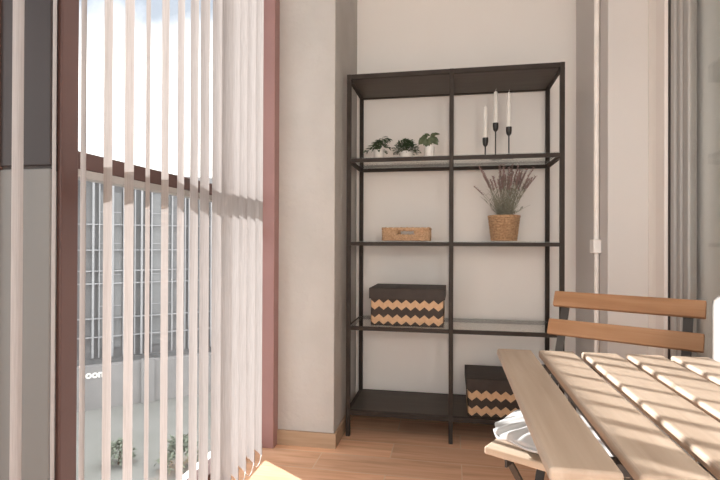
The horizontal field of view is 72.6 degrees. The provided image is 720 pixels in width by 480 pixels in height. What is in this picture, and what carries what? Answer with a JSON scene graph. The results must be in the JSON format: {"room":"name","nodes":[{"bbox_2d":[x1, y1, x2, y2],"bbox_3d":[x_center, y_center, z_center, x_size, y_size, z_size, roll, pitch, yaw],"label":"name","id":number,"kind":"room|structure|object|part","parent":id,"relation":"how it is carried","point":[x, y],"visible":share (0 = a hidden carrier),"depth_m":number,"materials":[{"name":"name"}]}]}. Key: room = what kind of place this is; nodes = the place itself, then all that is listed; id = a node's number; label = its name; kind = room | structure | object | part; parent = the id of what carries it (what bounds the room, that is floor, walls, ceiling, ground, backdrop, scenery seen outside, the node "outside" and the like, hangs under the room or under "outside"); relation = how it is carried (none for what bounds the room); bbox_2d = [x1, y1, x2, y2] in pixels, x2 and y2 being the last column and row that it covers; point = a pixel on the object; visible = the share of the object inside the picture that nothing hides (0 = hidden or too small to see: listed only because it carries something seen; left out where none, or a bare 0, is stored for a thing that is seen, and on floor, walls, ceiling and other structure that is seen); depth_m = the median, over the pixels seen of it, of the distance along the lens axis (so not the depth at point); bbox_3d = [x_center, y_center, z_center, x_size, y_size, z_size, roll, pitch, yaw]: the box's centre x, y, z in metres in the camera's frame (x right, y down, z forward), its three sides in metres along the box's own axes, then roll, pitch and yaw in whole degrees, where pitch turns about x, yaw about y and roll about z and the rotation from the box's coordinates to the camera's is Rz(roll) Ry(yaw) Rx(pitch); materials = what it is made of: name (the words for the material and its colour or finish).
{"room":"sunroom","nodes":[
{"label":"sunroom","id":0,"kind":"room"},
{"bbox_2d":[0,0,57,479],"bbox_3d":[-1.026,-0.371,1.192,0.645,2.620,0.030,0,0,11],"label":"wall","id":1,"kind":"structure","parent":0,"point":[38,15],"depth_m":1.13,"materials":[{"name":"beige paint"}]},
{"bbox_2d":[246,0,356,432],"bbox_3d":[-0.313,-0.362,2.615,0.529,2.620,0.675,0,0,11],"label":"wall","id":2,"kind":"structure","parent":0,"point":[318,38],"depth_m":2.26,"materials":[{"name":"paint"}]},
{"bbox_2d":[55,0,279,479],"bbox_3d":[-0.536,-0.350,2.020,0.217,2.650,1.777,0,0,11],"label":"window","id":3,"kind":"structure","parent":2,"relation":"in","point":[68,155],"depth_m":1.19,"materials":[{"name":"brown plastic"}]},
{"bbox_3d":[-0.729,-0.370,1.180,0.074,2.620,0.055,0,0,11],"label":"post","id":4,"kind":"part","parent":3,"relation":"part of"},
{"bbox_2d":[9,0,263,479],"bbox_3d":[-0.524,-0.363,1.447,0.076,2.519,1.650,0,0,11],"label":"vertical blind","id":5,"kind":"object","parent":3,"relation":"attached to","point":[238,25],"visible":1,"depth_m":1.52,"materials":[{"name":"white fabric"}]},
{"bbox_3d":[-0.521,0.879,1.343,0.025,0.034,1.298,0,0,11],"label":"bead chain","id":6,"kind":"part","parent":5,"relation":"part of","materials":[{"name":"white plastic"}]},
{"bbox_3d":[-0.631,0.936,2.031,0.035,0.076,1.777,0,0,11],"label":"sill","id":7,"kind":"part","parent":3,"relation":"part of","materials":[{"name":"white plastic"}]},
{"bbox_3d":[-0.634,0.918,1.726,0.070,0.050,1.177,0,0,11],"label":"rail","id":8,"kind":"part","parent":3,"relation":"part of","materials":[{"name":"white metal"}]},
{"bbox_2d":[277,414,353,448],"bbox_3d":[-0.204,0.914,2.507,0.290,0.068,0.536,0,0,11],"label":"baseboard","id":9,"kind":"structure","parent":2,"relation":"attached to","point":[284,437],"depth_m":2.25,"materials":[{"name":"brown wood"}]},
{"bbox_2d":[231,415,549,479],"bbox_3d":[-0.229,1.016,0.810,2.360,0.150,3.920,0,0,11],"label":"floor","id":10,"kind":"structure","parent":0,"point":[376,448],"depth_m":2.13,"materials":[{"name":"brown wood"}]},
{"bbox_2d":[346,62,564,443],"bbox_3d":[0.457,0.075,2.457,0.999,1.750,0.359,0,0,11],"label":"shelving unit","id":11,"kind":"object","parent":10,"relation":"on","point":[450,408],"visible":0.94,"depth_m":2.37,"materials":[{"name":"black metal"}]},
{"bbox_3d":[-0.055,0.073,2.379,0.020,1.750,0.020,0,0,11],"label":"post","id":12,"kind":"part","parent":11,"relation":"part of","materials":[{"name":"black metal"}]},
{"bbox_3d":[-0.027,0.835,2.543,0.018,0.022,0.319,0,0,11],"label":"rail","id":13,"kind":"part","parent":11,"relation":"part of","materials":[{"name":"black metal"}]},
{"bbox_3d":[-0.025,0.427,2.544,0.016,0.018,0.319,0,0,11],"label":"rail","id":14,"kind":"part","parent":11,"relation":"part of","materials":[{"name":"black metal"}]},
{"bbox_3d":[-0.022,-0.385,2.548,0.016,0.018,0.319,0,0,11],"label":"rail","id":15,"kind":"part","parent":11,"relation":"part of","materials":[{"name":"black metal"}]},
{"bbox_3d":[-0.021,-0.790,2.550,0.018,0.022,0.319,0,0,11],"label":"rail","id":16,"kind":"part","parent":11,"relation":"part of","materials":[{"name":"black metal"}]},
{"bbox_3d":[0.007,0.075,2.713,0.020,1.750,0.020,0,0,11],"label":"post","id":17,"kind":"part","parent":11,"relation":"part of","materials":[{"name":"black metal"}]},
{"bbox_2d":[363,136,392,157],"bbox_3d":[0.091,-0.462,2.479,0.149,0.126,0.125,0,0,11],"label":"potted plant","id":18,"kind":"object","parent":11,"relation":"on","point":[378,152],"visible":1,"depth_m":2.46,"materials":[{"name":"green plant"}]},
{"bbox_3d":[0.096,-0.427,2.476,0.056,0.054,0.056,0,0,11],"label":"pot","id":19,"kind":"part","parent":18,"relation":"part of","materials":[{"name":"white ceramic"}]},
{"bbox_3d":[0.183,0.835,2.331,0.469,0.022,0.018,0,0,11],"label":"rail","id":20,"kind":"part","parent":11,"relation":"part of","materials":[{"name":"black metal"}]},
{"bbox_3d":[0.184,0.427,2.333,0.469,0.018,0.016,0,0,11],"label":"rail","id":21,"kind":"part","parent":11,"relation":"part of","materials":[{"name":"black metal"}]},
{"bbox_3d":[0.186,0.019,2.335,0.469,0.018,0.016,0,0,11],"label":"rail","id":22,"kind":"part","parent":11,"relation":"part of","materials":[{"name":"black metal"}]},
{"bbox_3d":[0.187,-0.385,2.337,0.469,0.018,0.016,0,0,11],"label":"rail","id":23,"kind":"part","parent":11,"relation":"part of","materials":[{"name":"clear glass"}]},
{"bbox_3d":[0.189,-0.790,2.338,0.469,0.022,0.018,0,0,11],"label":"rail","id":24,"kind":"part","parent":11,"relation":"part of","materials":[{"name":"black metal"}]},
{"bbox_3d":[0.244,0.836,2.665,0.469,0.022,0.018,0,0,11],"label":"rail","id":25,"kind":"part","parent":11,"relation":"part of","materials":[{"name":"black metal"}]},
{"bbox_2d":[391,138,420,156],"bbox_3d":[0.231,-0.453,2.439,0.154,0.108,0.148,0,0,11],"label":"potted plant","id":26,"kind":"object","parent":11,"relation":"on","point":[406,143],"visible":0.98,"depth_m":2.42,"materials":[{"name":"green plant"}]},
{"bbox_3d":[0.231,-0.419,2.441,0.070,0.040,0.070,0,0,11],"label":"pot","id":27,"kind":"part","parent":26,"relation":"part of","materials":[{"name":"white ceramic"}]},
{"bbox_3d":[0.251,-0.788,2.672,0.469,0.022,0.018,0,0,11],"label":"rail","id":28,"kind":"part","parent":11,"relation":"part of","materials":[{"name":"black metal"}]},
{"bbox_3d":[0.246,0.429,2.667,0.469,0.018,0.016,0,0,11],"label":"rail","id":29,"kind":"part","parent":11,"relation":"part of","materials":[{"name":"black metal"}]},
{"bbox_3d":[0.249,-0.383,2.670,0.469,0.018,0.016,0,0,11],"label":"rail","id":30,"kind":"part","parent":11,"relation":"part of","materials":[{"name":"black metal"}]},
{"bbox_2d":[382,227,431,240],"bbox_3d":[0.240,-0.030,2.503,0.246,0.069,0.176,0,0,11],"label":"crate","id":31,"kind":"object","parent":11,"relation":"on","point":[390,233],"visible":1,"depth_m":2.42,"materials":[{"name":"wood"}]},
{"bbox_2d":[369,283,445,326],"bbox_3d":[0.247,0.323,2.467,0.363,0.180,0.261,0,0,11],"label":"storage box","id":32,"kind":"object","parent":11,"relation":"on","point":[419,305],"visible":1,"depth_m":2.35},
{"bbox_3d":[0.247,0.259,2.467,0.363,0.051,0.261,0,0,11],"label":"lid","id":33,"kind":"part","parent":32,"relation":"part of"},
{"bbox_3d":[0.454,0.834,2.454,0.959,0.018,0.319,0,0,11],"label":"panel","id":34,"kind":"part","parent":11,"relation":"part of","materials":[{"name":"black metal"}]},
{"bbox_2d":[418,132,438,155],"bbox_3d":[0.340,-0.466,2.425,0.096,0.134,0.059,0,0,-21],"label":"potted plant","id":35,"kind":"object","parent":11,"relation":"on","point":[428,150],"visible":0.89,"depth_m":2.41,"materials":[{"name":"green plant"}]},
{"bbox_3d":[0.344,-0.430,2.430,0.052,0.062,0.052,0,0,11],"label":"pot","id":36,"kind":"part","parent":35,"relation":"part of","materials":[{"name":"white ceramic"}]},
{"bbox_3d":[0.426,0.075,2.290,0.020,1.750,0.020,0,0,11],"label":"post","id":37,"kind":"part","parent":11,"relation":"part of","materials":[{"name":"black metal"}]},
{"bbox_3d":[0.460,-0.790,2.461,0.959,0.018,0.319,0,0,11],"label":"panel","id":38,"kind":"part","parent":11,"relation":"part of","materials":[{"name":"black metal"}]},
{"bbox_3d":[0.664,0.836,2.242,0.469,0.022,0.018,0,0,11],"label":"rail","id":39,"kind":"part","parent":11,"relation":"part of","materials":[{"name":"black metal"}]},
{"bbox_2d":[480,137,488,159],"bbox_3d":[0.614,-0.449,2.401,0.062,0.102,0.062,0,0,11],"label":"candle holder","id":40,"kind":"object","parent":11,"relation":"on","point":[485,139],"visible":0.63,"depth_m":2.39,"materials":[{"name":"black metal"}]},
{"bbox_2d":[482,137,487,145],"bbox_3d":[0.614,-0.479,2.401,0.028,0.042,0.028,0,0,11],"label":"cup","id":41,"kind":"object","parent":40,"relation":"on","point":[485,140],"depth_m":2.39,"materials":[{"name":"black metal"}]},
{"bbox_2d":[483,105,487,137],"bbox_3d":[0.615,-0.572,2.401,0.022,0.190,0.022,0,0,11],"label":"candle","id":42,"kind":"object","parent":40,"relation":"in","point":[485,110],"visible":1,"depth_m":2.39,"materials":[{"name":"white wax"}]},
{"bbox_2d":[465,365,519,418],"bbox_3d":[0.696,0.735,2.377,0.363,0.180,0.261,0,0,11],"label":"storage box","id":43,"kind":"object","parent":11,"relation":"on","point":[489,393],"visible":0.55,"depth_m":2.27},
{"bbox_3d":[0.697,0.670,2.377,0.363,0.051,0.261,0,0,11],"label":"lid","id":44,"kind":"part","parent":43,"relation":"part of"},
{"bbox_2d":[489,122,501,160],"bbox_3d":[0.670,-0.488,2.421,0.062,0.180,0.062,0,0,11],"label":"candle holder","id":45,"kind":"object","parent":11,"relation":"on","point":[495,125],"visible":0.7,"depth_m":2.42,"materials":[{"name":"black metal"}]},
{"bbox_2d":[493,91,497,122],"bbox_3d":[0.671,-0.651,2.422,0.022,0.194,0.022,0,0,11],"label":"candle","id":46,"kind":"object","parent":45,"relation":"in","point":[495,102],"visible":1,"depth_m":2.41,"materials":[{"name":"white wax"}]},
{"bbox_2d":[493,122,498,131],"bbox_3d":[0.670,-0.557,2.421,0.028,0.042,0.028,0,0,11],"label":"cup","id":47,"kind":"object","parent":45,"relation":"on","point":[495,125],"depth_m":2.41,"materials":[{"name":"black metal"}]},
{"bbox_3d":[0.727,0.430,2.577,0.469,0.018,0.016,0,0,11],"label":"rail","id":48,"kind":"part","parent":11,"relation":"part of","materials":[{"name":"black metal"}]},
{"bbox_3d":[0.732,-0.787,2.583,0.469,0.022,0.018,0,0,11],"label":"rail","id":49,"kind":"part","parent":11,"relation":"part of","materials":[{"name":"black metal"}]},
{"bbox_3d":[0.730,-0.382,2.581,0.469,0.018,0.016,0,0,11],"label":"rail","id":50,"kind":"part","parent":11,"relation":"part of","materials":[{"name":"black metal"}]},
{"bbox_2d":[473,164,535,240],"bbox_3d":[0.718,-0.190,2.402,0.289,0.389,0.238,0,0,-1],"label":"plant","id":51,"kind":"object","parent":11,"relation":"on","point":[504,226],"visible":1,"depth_m":2.38,"materials":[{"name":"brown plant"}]},
{"bbox_3d":[0.709,-0.058,2.412,0.157,0.125,0.157,0,0,11],"label":"woven pot","id":52,"kind":"part","parent":51,"relation":"part of","materials":[{"name":"brown wicker"}]},
{"bbox_3d":[0.665,0.429,2.244,0.469,0.018,0.016,0,0,11],"label":"rail","id":53,"kind":"part","parent":11,"relation":"part of","materials":[{"name":"black metal"}]},
{"bbox_3d":[0.667,0.020,2.246,0.469,0.018,0.016,0,0,11],"label":"rail","id":54,"kind":"part","parent":11,"relation":"part of","materials":[{"name":"black metal"}]},
{"bbox_3d":[0.670,-0.788,2.249,0.469,0.022,0.018,0,0,11],"label":"rail","id":55,"kind":"part","parent":11,"relation":"part of","materials":[{"name":"black metal"}]},
{"bbox_3d":[0.668,-0.384,2.248,0.469,0.018,0.016,0,0,11],"label":"rail","id":56,"kind":"part","parent":11,"relation":"part of","materials":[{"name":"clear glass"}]},
{"bbox_2d":[506,126,513,158],"bbox_3d":[0.723,-0.473,2.380,0.062,0.151,0.062,0,0,11],"label":"candle holder","id":57,"kind":"object","parent":11,"relation":"on","point":[509,128],"visible":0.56,"depth_m":2.38,"materials":[{"name":"black metal"}]},
{"bbox_2d":[507,92,510,126],"bbox_3d":[0.724,-0.628,2.381,0.022,0.206,0.022,0,0,11],"label":"candle","id":58,"kind":"object","parent":57,"relation":"in","point":[508,93],"visible":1,"depth_m":2.37,"materials":[{"name":"white wax"}]},
{"bbox_3d":[0.723,-0.458,2.380,0.010,0.101,0.010,0,0,11],"label":"stem","id":59,"kind":"part","parent":57,"relation":"part of","materials":[{"name":"black metal"}]},
{"bbox_2d":[506,126,511,135],"bbox_3d":[0.724,-0.528,2.381,0.028,0.042,0.028,0,0,11],"label":"cup","id":60,"kind":"object","parent":57,"relation":"on","point":[508,129],"depth_m":2.37,"materials":[{"name":"black metal"}]},
{"bbox_3d":[0.458,0.009,2.458,0.957,0.005,0.349,0,0,11],"label":"glass shelf","id":61,"kind":"part","parent":11,"relation":"part of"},
{"bbox_3d":[0.969,0.078,2.534,0.020,1.750,0.020,0,0,11],"label":"post","id":62,"kind":"part","parent":11,"relation":"part of","materials":[{"name":"black metal"}]},
{"bbox_3d":[0.940,-0.382,2.370,0.016,0.018,0.319,0,0,11],"label":"rail","id":63,"kind":"part","parent":11,"relation":"part of","materials":[{"name":"black metal"}]},
{"bbox_3d":[0.942,-0.787,2.371,0.018,0.022,0.319,0,0,11],"label":"rail","id":64,"kind":"part","parent":11,"relation":"part of","materials":[{"name":"black metal"}]},
{"bbox_3d":[0.907,0.076,2.201,0.020,1.750,0.020,0,0,11],"label":"post","id":65,"kind":"part","parent":11,"relation":"part of","materials":[{"name":"black metal"}]},
{"bbox_2d":[485,291,706,479],"bbox_3d":[0.597,0.548,1.220,0.401,0.787,0.456,0,0,40],"label":"bistro chair","id":66,"kind":"object","parent":10,"relation":"on","point":[688,342],"visible":0.44,"depth_m":1.31,"materials":[{"name":"brown wood"}]},
{"bbox_3d":[0.444,0.524,1.272,0.006,0.022,0.320,0,0,40],"label":"seat rail","id":67,"kind":"part","parent":66,"relation":"part of","materials":[{"name":"grey metal"}]},
{"bbox_3d":[0.478,0.733,1.337,0.020,0.417,0.389,0,0,40],"label":"short leg","id":68,"kind":"part","parent":66,"relation":"part of","materials":[{"name":"grey metal"}]},
{"bbox_3d":[0.506,0.555,1.339,0.022,0.772,0.388,0,0,40],"label":"long leg","id":69,"kind":"part","parent":66,"relation":"part of","materials":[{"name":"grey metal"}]},
{"bbox_2d":[493,408,694,477],"bbox_3d":[0.538,0.457,1.146,0.403,0.070,0.307,0,0,40],"label":"seat cushion","id":70,"kind":"object","parent":66,"relation":"on","point":[513,429],"visible":0.2,"depth_m":1.12,"materials":[{"name":"white fabric"}]},
{"bbox_3d":[0.743,0.555,1.141,0.022,0.772,0.388,0,0,40],"label":"long leg","id":71,"kind":"part","parent":66,"relation":"part of","materials":[{"name":"grey metal"}]},
{"bbox_2d":[497,349,719,479],"bbox_3d":[0.486,0.586,0.724,0.500,0.710,0.567,0,0,11],"label":"bistro table","id":72,"kind":"object","parent":10,"relation":"on","point":[680,395],"visible":1,"depth_m":0.66,"materials":[{"name":"brown wood"}]},
{"bbox_3d":[0.370,0.608,0.735,0.008,0.666,0.504,0,0,11],"label":"leg","id":73,"kind":"part","parent":72,"relation":"part of","materials":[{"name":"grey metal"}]},
{"bbox_3d":[0.358,0.273,0.750,0.018,0.016,0.487,0,0,11],"label":"rail","id":74,"kind":"part","parent":72,"relation":"part of","materials":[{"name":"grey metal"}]},
{"bbox_2d":[712,296,719,360],"bbox_3d":[0.852,0.529,0.982,0.250,0.832,0.057,0,0,11],"label":"pad","id":75,"kind":"object","parent":10,"relation":"on","point":[716,301],"visible":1,"depth_m":1.01,"materials":[{"name":"white fabric"}]},
{"bbox_2d":[356,0,575,399],"bbox_3d":[0.703,-0.358,2.694,1.481,2.620,0.150,0,0,11],"label":"wall","id":76,"kind":"structure","parent":0,"point":[490,282],"depth_m":2.65,"materials":[{"name":"paint"}]},
{"bbox_2d":[576,0,648,417],"bbox_3d":[1.235,-0.357,2.328,0.303,2.620,0.675,0,0,11],"label":"wall","id":77,"kind":"structure","parent":0,"point":[624,24],"depth_m":2.02,"materials":[{"name":"paint"}]},
{"bbox_2d":[590,0,600,352],"bbox_3d":[1.027,-0.356,2.133,0.034,2.615,0.060,0,0,11],"label":"conduit","id":78,"kind":"object","parent":77,"relation":"attached to","point":[595,243],"visible":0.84,"depth_m":2.12,"materials":[{"name":"white plastic"}]},
{"bbox_2d":[648,0,655,422],"bbox_3d":[1.241,-0.359,1.942,0.150,2.620,0.083,0,0,11],"label":"wall","id":79,"kind":"structure","parent":0,"point":[652,3],"depth_m":1.96,"materials":[{"name":"paint"}]},
{"bbox_3d":[0.938,-0.367,0.307,0.150,2.620,3.242,0,0,11],"label":"wall","id":80,"kind":"structure","parent":0,"visible":0},
{"bbox_2d":[656,0,696,359],"bbox_3d":[0.935,-0.266,0.577,0.063,2.420,2.712,0,0,11],"label":"door","id":81,"kind":"structure","parent":80,"relation":"in","point":[676,20],"depth_m":1.78,"materials":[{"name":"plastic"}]},
{"bbox_2d":[697,0,719,462],"bbox_3d":[0.987,-0.272,0.556,0.023,2.392,2.650,0,0,11],"label":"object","id":82,"kind":"object","parent":80,"relation":"hanging from","point":[708,11],"visible":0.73,"depth_m":1.68,"materials":[{"name":"grey fabric"}]},
{"label":"outside","id":83,"kind":"structure","parent":0,"visible":0},
{"bbox_2d":[76,393,210,479],"bbox_3d":[-26.038,4.072,30.232,57.800,0.200,90.000,0,0,11],"label":"ground","id":84,"kind":"structure","parent":83,"point":[93,418],"depth_m":9.83,"materials":[{"name":"concrete"}]},
{"bbox_2d":[101,437,136,465],"bbox_3d":[-4.271,3.733,8.660,0.610,0.463,0.588,0,0,11],"label":"shrub","id":85,"kind":"object","parent":84,"relation":"on","point":[118,445],"visible":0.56,"depth_m":8.59,"materials":[{"name":"green plant"}]},
{"bbox_2d":[77,352,210,411],"bbox_3d":[-5.824,3.438,11.786,19.000,1.060,0.331,0,0,-29],"label":"wall","id":86,"kind":"structure","parent":84,"relation":"on","point":[93,373],"depth_m":11.90,"materials":[{"name":"concrete"}]},
{"bbox_2d":[77,176,211,365],"bbox_3d":[-7.534,1.120,14.833,19.400,5.710,5.450,0,0,-29],"label":"apartment building","id":87,"kind":"structure","parent":84,"relation":"on","point":[94,191],"depth_m":12.83,"materials":[{"name":"concrete"}]},
{"bbox_3d":[-7.523,-1.655,14.846,19.400,0.160,5.450,0,0,-29],"label":"cornice","id":88,"kind":"part","parent":87,"relation":"part of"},
{"bbox_2d":[154,433,198,473],"bbox_3d":[-3.127,3.661,8.475,0.810,0.612,0.830,0,0,11],"label":"shrub","id":89,"kind":"object","parent":84,"relation":"on","point":[171,454],"visible":0.44,"depth_m":8.37,"materials":[{"name":"green plant"}]}
]}

